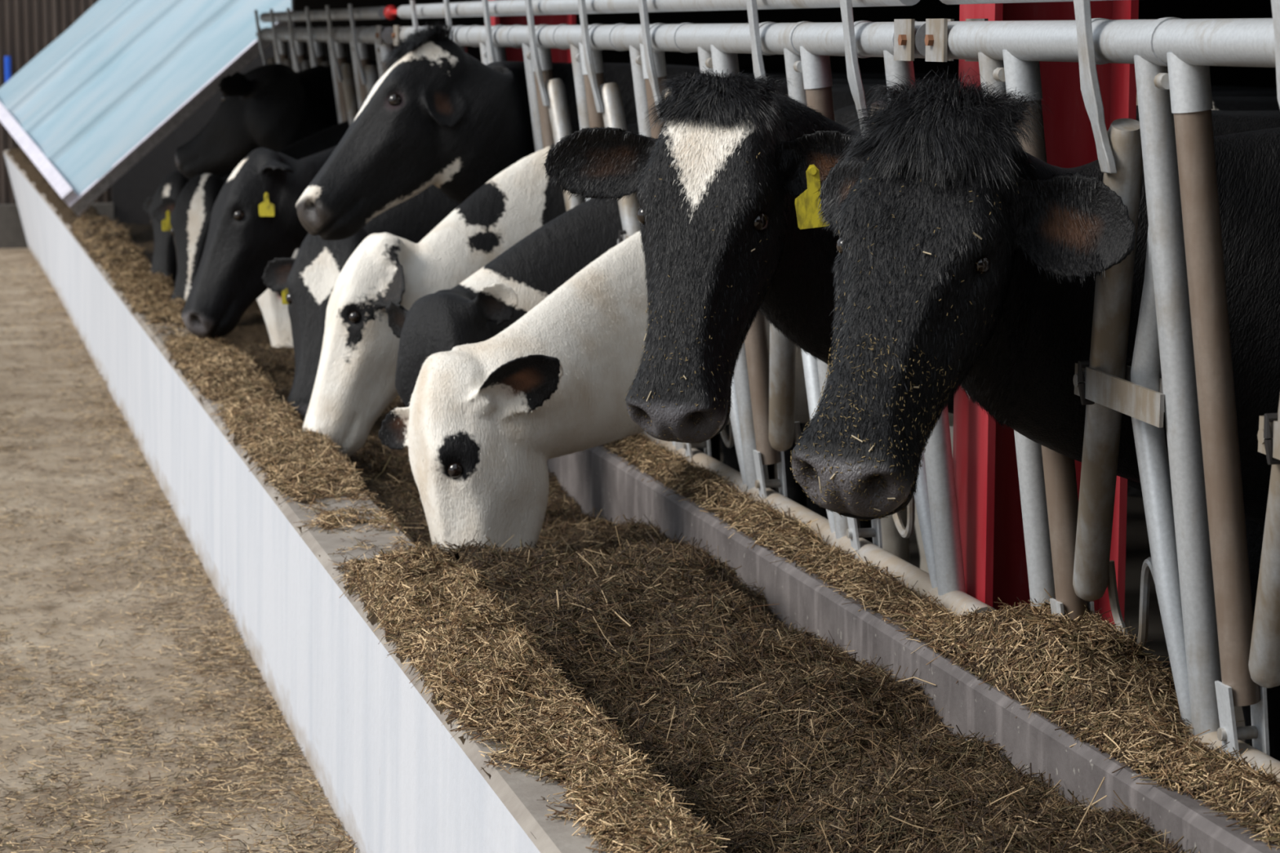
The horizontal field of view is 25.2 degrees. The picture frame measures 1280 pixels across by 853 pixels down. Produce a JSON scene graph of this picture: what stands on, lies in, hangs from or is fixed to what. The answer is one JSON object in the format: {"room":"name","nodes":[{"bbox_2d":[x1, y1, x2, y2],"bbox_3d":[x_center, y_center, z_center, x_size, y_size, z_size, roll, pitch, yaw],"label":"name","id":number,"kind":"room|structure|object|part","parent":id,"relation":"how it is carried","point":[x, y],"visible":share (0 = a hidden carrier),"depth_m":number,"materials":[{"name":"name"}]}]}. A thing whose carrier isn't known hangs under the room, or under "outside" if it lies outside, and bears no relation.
{"room":"dairy farm","nodes":[
{"label":"dairy farm","id":0,"kind":"room"},
{"bbox_2d":[0,0,111,204],"bbox_3d":[-8.739,-2.855,18.872,10.300,2.900,0.130,-2,8,-14],"label":"wall","id":1,"kind":"structure","parent":0,"point":[27,27],"depth_m":19.98,"materials":[{"name":"brown metal"}]},
{"bbox_2d":[4,56,11,83],"bbox_3d":[-4.384,-2.331,19.903,0.044,0.480,0.044,-2,8,-14],"label":"pipe","id":2,"kind":"object","parent":1,"relation":"attached to","point":[6,59],"visible":0.34,"depth_m":19.86,"materials":[{"name":"plastic"}]},
{"bbox_2d":[0,202,113,248],"bbox_3d":[-8.731,-1.265,19.057,10.300,0.300,0.300,-2,8,-14],"label":"baseboard","id":3,"kind":"structure","parent":1,"relation":"attached to","point":[12,235],"depth_m":19.99,"materials":[{"name":"concrete"}]},
{"bbox_2d":[0,0,291,216],"bbox_3d":[-2.663,-2.336,16.430,1.816,2.019,3.873,-3,8,-19],"label":"sheet","id":4,"kind":"object","parent":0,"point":[94,102],"visible":0.99,"depth_m":15.66,"materials":[{"name":"blue plastic"}]},
{"bbox_3d":[-3.487,-1.606,16.345,0.137,0.596,3.682,-3,8,-19],"label":"trim","id":5,"kind":"part","parent":4,"relation":"part of","materials":[{"name":"white metal"}]},
{"bbox_3d":[-2.048,-1.878,14.766,1.786,1.554,0.034,-2,8,-13],"label":"edge panel","id":6,"kind":"part","parent":4,"relation":"part of","materials":[{"name":"grey plastic"}]},
{"bbox_2d":[0,248,355,852],"bbox_3d":[-2.910,0.558,7.667,26.000,0.200,28.000,-2,8,-14],"label":"floor","id":7,"kind":"structure","parent":0,"point":[20,256],"depth_m":7.24,"materials":[{"name":"concrete"}]},
{"bbox_2d":[0,261,359,852],"bbox_3d":[-2.793,-0.108,11.656,1.331,0.052,14.228,-2,8,-14],"label":"ground","id":8,"kind":"structure","parent":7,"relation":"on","point":[274,733],"depth_m":6.31,"materials":[{"name":"brown soil"}]},
{"bbox_2d":[488,0,576,62],"bbox_3d":[-0.349,-0.983,9.141,0.260,2.450,0.170,-2,8,-14],"label":"steel column","id":9,"kind":"structure","parent":7,"relation":"on","point":[513,54],"depth_m":9.10,"materials":[{"name":"red metal"}]},
{"bbox_2d":[952,0,1138,627],"bbox_3d":[0.702,-0.408,4.975,0.260,2.450,0.170,-2,8,-14],"label":"steel column","id":10,"kind":"structure","parent":7,"relation":"on","point":[984,460],"depth_m":4.97,"materials":[{"name":"red metal"}]},
{"bbox_3d":[-0.977,0.096,9.183,0.610,0.100,14.900,-2,8,-14],"label":"trim","id":11,"kind":"structure","parent":7,"relation":"on","visible":0},
{"bbox_2d":[120,222,1199,852],"bbox_3d":[-1.059,-0.216,9.421,0.725,0.289,14.080,-2,8,-14],"label":"feed","id":12,"kind":"object","parent":11,"relation":"on","point":[777,736],"visible":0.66,"depth_m":4.55,"materials":[{"name":"plant"}]},
{"bbox_2d":[111,41,291,225],"bbox_3d":[0.546,-2.912,21.119,8.800,3.000,0.100,-2,8,-14],"label":"wall","id":13,"kind":"structure","parent":0,"point":[141,181],"depth_m":20.22,"materials":[{"name":"black"}]},
{"bbox_2d":[3,150,654,852],"bbox_3d":[-1.973,-0.359,11.055,0.403,0.690,18.300,-2,8,-14],"label":"wall","id":14,"kind":"structure","parent":0,"point":[384,760],"depth_m":5.93,"materials":[{"name":"concrete"}]},
{"bbox_2d":[7,147,730,852],"bbox_3d":[-1.969,-0.606,11.100,0.417,0.267,17.850,-2,8,-14],"label":"straw","id":15,"kind":"object","parent":14,"relation":"on","point":[494,677],"visible":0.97,"depth_m":4.85,"materials":[{"name":"brown plant"}]},
{"bbox_2d":[291,0,1276,88],"bbox_3d":[2.196,-1.865,15.540,8.150,2.450,0.100,-2,8,-14],"label":"wall","id":16,"kind":"structure","parent":0,"point":[1232,76],"depth_m":15.14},
{"bbox_2d":[546,445,1279,852],"bbox_3d":[-0.567,-0.067,9.264,0.245,0.402,14.900,-2,8,-14],"label":"wall","id":17,"kind":"structure","parent":0,"point":[595,477],"depth_m":4.75,"materials":[{"name":"grey concrete"}]},
{"bbox_2d":[253,4,400,125],"bbox_3d":[-1.293,-1.179,11.919,0.205,1.121,3.750,-2,8,-14],"label":"barrier","id":18,"kind":"object","parent":17,"relation":"on","point":[352,84],"visible":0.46,"depth_m":11.20,"materials":[{"name":"metal"}]},
{"bbox_3d":[-1.784,-1.815,13.509,0.059,0.295,0.052,-2,8,-14],"label":"latch lever","id":19,"kind":"part","parent":18,"relation":"part of","materials":[{"name":"metal"}]},
{"bbox_3d":[-1.636,-1.734,12.923,0.059,0.295,0.052,-2,8,-14],"label":"latch lever","id":20,"kind":"part","parent":18,"relation":"part of","materials":[{"name":"metal"}]},
{"bbox_3d":[-1.488,-1.653,12.337,0.059,0.295,0.052,-2,8,-14],"label":"latch lever","id":21,"kind":"part","parent":18,"relation":"part of","materials":[{"name":"metal"}]},
{"bbox_3d":[-1.340,-1.573,11.751,0.059,0.295,0.052,-2,8,-14],"label":"latch lever","id":22,"kind":"part","parent":18,"relation":"part of","materials":[{"name":"metal"}]},
{"bbox_3d":[-1.344,-1.703,11.876,0.046,0.045,3.630,-2,8,-14],"label":"locking rail","id":23,"kind":"part","parent":18,"relation":"part of","materials":[{"name":"metal"}]},
{"bbox_3d":[-1.330,-1.620,11.849,0.060,0.060,3.750,-2,8,-14],"label":"rail","id":24,"kind":"part","parent":18,"relation":"part of","materials":[{"name":"metal"}]},
{"bbox_3d":[-1.192,-1.492,11.164,0.059,0.295,0.052,-2,8,-14],"label":"latch lever","id":25,"kind":"part","parent":18,"relation":"part of","materials":[{"name":"metal"}]},
{"bbox_3d":[-1.044,-1.411,10.578,0.059,0.295,0.052,-2,8,-14],"label":"latch lever","id":26,"kind":"part","parent":18,"relation":"part of","materials":[{"name":"metal"}]},
{"bbox_3d":[-0.918,-1.376,10.080,0.006,0.068,0.085,-2,8,-14],"label":"coupling plate","id":27,"kind":"part","parent":18,"relation":"part of","materials":[{"name":"metal"}]},
{"bbox_2d":[383,0,997,616],"bbox_3d":[-0.155,-0.559,7.426,0.213,1.121,5.556,-2,8,-14],"label":"barrier","id":28,"kind":"object","parent":17,"relation":"on","point":[762,424],"visible":0.29,"depth_m":5.97,"materials":[{"name":"metal"}]},
{"bbox_3d":[-0.825,-1.325,9.710,0.006,0.068,0.085,-2,8,-14],"label":"coupling plate","id":29,"kind":"part","parent":28,"relation":"part of","materials":[{"name":"metal"}]},
{"bbox_3d":[-0.709,-1.228,9.252,0.059,0.295,0.052,-2,8,-14],"label":"latch lever","id":30,"kind":"part","parent":28,"relation":"part of","materials":[{"name":"metal"}]},
{"bbox_3d":[-0.561,-1.147,8.665,0.059,0.295,0.052,-2,8,-14],"label":"latch lever","id":31,"kind":"part","parent":28,"relation":"part of","materials":[{"name":"metal"}]},
{"bbox_3d":[-0.413,-1.066,8.079,0.059,0.295,0.052,-2,8,-14],"label":"latch lever","id":32,"kind":"part","parent":28,"relation":"part of","materials":[{"name":"metal"}]},
{"bbox_3d":[-0.270,-0.988,7.512,0.059,0.295,0.052,-2,8,-14],"label":"latch lever","id":33,"kind":"part","parent":28,"relation":"part of","materials":[{"name":"metal"}]},
{"bbox_3d":[-0.120,-0.906,6.916,0.059,0.295,0.052,-2,8,-14],"label":"latch lever","id":34,"kind":"part","parent":28,"relation":"part of","materials":[{"name":"metal"}]},
{"bbox_3d":[0.025,-0.826,6.340,0.059,0.295,0.052,-2,8,-14],"label":"latch lever","id":35,"kind":"part","parent":28,"relation":"part of","materials":[{"name":"metal"}]},
{"bbox_3d":[-0.177,-1.065,7.248,0.046,0.045,5.160,-2,8,-14],"label":"locking rail","id":36,"kind":"part","parent":28,"relation":"part of","materials":[{"name":"metal"}]},
{"bbox_3d":[-0.162,-0.982,7.222,0.060,0.060,5.280,-2,8,-14],"label":"rail","id":37,"kind":"part","parent":28,"relation":"part of","materials":[{"name":"metal"}]},
{"bbox_3d":[0.233,-0.713,5.518,0.059,0.295,0.052,-2,8,-14],"label":"latch lever","id":38,"kind":"part","parent":28,"relation":"part of","materials":[{"name":"metal"}]},
{"bbox_3d":[-0.054,-0.017,7.382,0.058,0.058,5.280,-2,8,-14],"label":"rail","id":39,"kind":"part","parent":28,"relation":"part of","materials":[{"name":"metal"}]},
{"bbox_3d":[0.373,-0.636,4.961,0.059,0.295,0.052,-2,8,-14],"label":"latch lever","id":40,"kind":"part","parent":28,"relation":"part of","materials":[{"name":"metal"}]},
{"bbox_3d":[0.435,-0.636,4.717,0.006,0.068,0.085,-2,8,-14],"label":"coupling plate","id":41,"kind":"part","parent":28,"relation":"part of","materials":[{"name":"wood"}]},
{"bbox_3d":[0.501,-0.639,4.734,0.006,0.068,0.085,-2,8,-14],"label":"coupling plate","id":42,"kind":"part","parent":28,"relation":"part of","materials":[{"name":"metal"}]},
{"bbox_2d":[600,431,1279,850],"bbox_3d":[-0.592,-0.320,9.265,0.283,0.173,14.581,-2,8,-14],"label":"straw","id":43,"kind":"object","parent":17,"relation":"on","point":[1085,676],"visible":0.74,"depth_m":4.29,"materials":[{"name":"brown plant"}]},
{"bbox_2d":[924,0,1279,782],"bbox_3d":[0.839,-0.016,3.487,0.213,1.121,2.500,-2,8,-14],"label":"barrier","id":44,"kind":"object","parent":17,"relation":"on","point":[1222,658],"visible":0.86,"depth_m":3.94,"materials":[{"name":"metal"}]},
{"bbox_3d":[0.472,-0.616,4.568,0.006,0.068,0.085,-2,8,-14],"label":"coupling plate","id":45,"kind":"part","parent":44,"relation":"part of","materials":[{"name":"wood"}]},
{"bbox_3d":[0.538,-0.618,4.585,0.006,0.068,0.085,-2,8,-14],"label":"coupling plate","id":46,"kind":"part","parent":44,"relation":"part of","materials":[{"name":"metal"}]},
{"bbox_3d":[0.783,-0.540,3.442,0.046,0.045,2.380,-2,8,-14],"label":"locking rail","id":47,"kind":"part","parent":44,"relation":"part of","materials":[{"name":"metal"}]},
{"bbox_3d":[0.626,-0.498,3.961,0.059,0.295,0.052,-2,8,-14],"label":"latch lever","id":48,"kind":"part","parent":44,"relation":"part of","materials":[{"name":"metal"}]},
{"bbox_3d":[0.798,-0.457,3.416,0.060,0.060,2.500,-2,8,-14],"label":"rail","id":49,"kind":"part","parent":44,"relation":"part of","materials":[{"name":"metal"}]},
{"bbox_3d":[0.906,0.508,3.576,0.058,0.058,2.500,-2,8,-14],"label":"rail","id":50,"kind":"part","parent":44,"relation":"part of","materials":[{"name":"metal"}]},
{"bbox_3d":[0.771,-0.419,3.385,0.059,0.295,0.052,-2,8,-14],"label":"latch lever","id":51,"kind":"part","parent":44,"relation":"part of","materials":[{"name":"metal"}]},
{"bbox_2d":[720,440,1244,742],"bbox_3d":[4.186,0.446,7.673,8.220,0.020,16.600,-2,8,-14],"label":"floor","id":52,"kind":"structure","parent":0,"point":[1137,544],"depth_m":7.82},
{"bbox_2d":[142,65,753,288],"bbox_3d":[-0.557,-0.906,12.630,3.293,1.371,0.657,-2,8,-17],"label":"cow","id":53,"kind":"object","parent":52,"relation":"on","point":[164,256],"visible":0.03,"depth_m":11.98},
{"bbox_2d":[174,60,785,179],"bbox_3d":[-0.349,-0.844,12.098,3.146,1.386,0.617,-2,8,-14],"label":"cow","id":54,"kind":"object","parent":52,"relation":"on","point":[273,107],"visible":0.13,"depth_m":11.58},
{"bbox_2d":[152,68,842,305],"bbox_3d":[-0.270,-0.743,11.450,3.313,1.370,0.668,-2,8,-18],"label":"cow","id":55,"kind":"object","parent":52,"relation":"on","point":[188,218],"visible":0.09,"depth_m":10.81},
{"bbox_2d":[181,73,958,338],"bbox_3d":[0.028,-0.552,10.068,3.409,1.370,0.759,-3,8,-21],"label":"cow","id":56,"kind":"object","parent":52,"relation":"on","point":[255,221],"visible":0.12,"depth_m":9.24},
{"bbox_2d":[257,70,915,348],"bbox_3d":[0.000,-0.664,10.863,3.070,1.374,0.776,-3,8,-22],"label":"cow","id":57,"kind":"object","parent":52,"relation":"on","point":[276,315],"visible":0.02,"depth_m":10.05},
{"bbox_2d":[295,19,957,508],"bbox_3d":[0.553,-0.408,8.370,3.218,1.553,0.664,-2,8,-17],"label":"cow","id":58,"kind":"object","parent":52,"relation":"on","point":[447,119],"visible":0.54,"depth_m":7.69},
{"bbox_2d":[261,77,1142,497],"bbox_3d":[0.408,-0.398,8.948,3.222,1.370,0.716,-3,8,-20],"label":"cow","id":59,"kind":"object","parent":52,"relation":"on","point":[306,282],"visible":0.11,"depth_m":8.29},
{"bbox_2d":[302,84,1276,542],"bbox_3d":[0.671,-0.236,7.800,3.259,1.366,0.663,-3,8,-18],"label":"cow","id":60,"kind":"object","parent":52,"relation":"on","point":[354,384],"visible":0.12,"depth_m":7.24},
{"bbox_2d":[377,93,1279,552],"bbox_3d":[0.984,-0.078,6.624,3.243,1.376,0.697,-3,8,-19],"label":"cow","id":61,"kind":"object","parent":52,"relation":"on","point":[482,424],"visible":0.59,"depth_m":5.97},
{"bbox_2d":[385,89,1277,573],"bbox_3d":[0.896,-0.164,7.258,3.101,1.375,0.646,-2,8,-14],"label":"cow","id":62,"kind":"object","parent":52,"relation":"on","point":[495,296],"visible":0.12,"depth_m":6.86},
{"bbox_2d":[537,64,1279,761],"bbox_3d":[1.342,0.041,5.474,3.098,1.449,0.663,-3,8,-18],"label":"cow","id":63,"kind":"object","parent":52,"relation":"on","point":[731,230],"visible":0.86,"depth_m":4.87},
{"bbox_2d":[790,66,1279,524],"bbox_3d":[1.602,0.160,4.571,3.044,1.453,0.672,-3,8,-18],"label":"cow","id":64,"kind":"object","parent":52,"relation":"on","point":[969,259],"visible":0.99,"depth_m":3.99}
]}

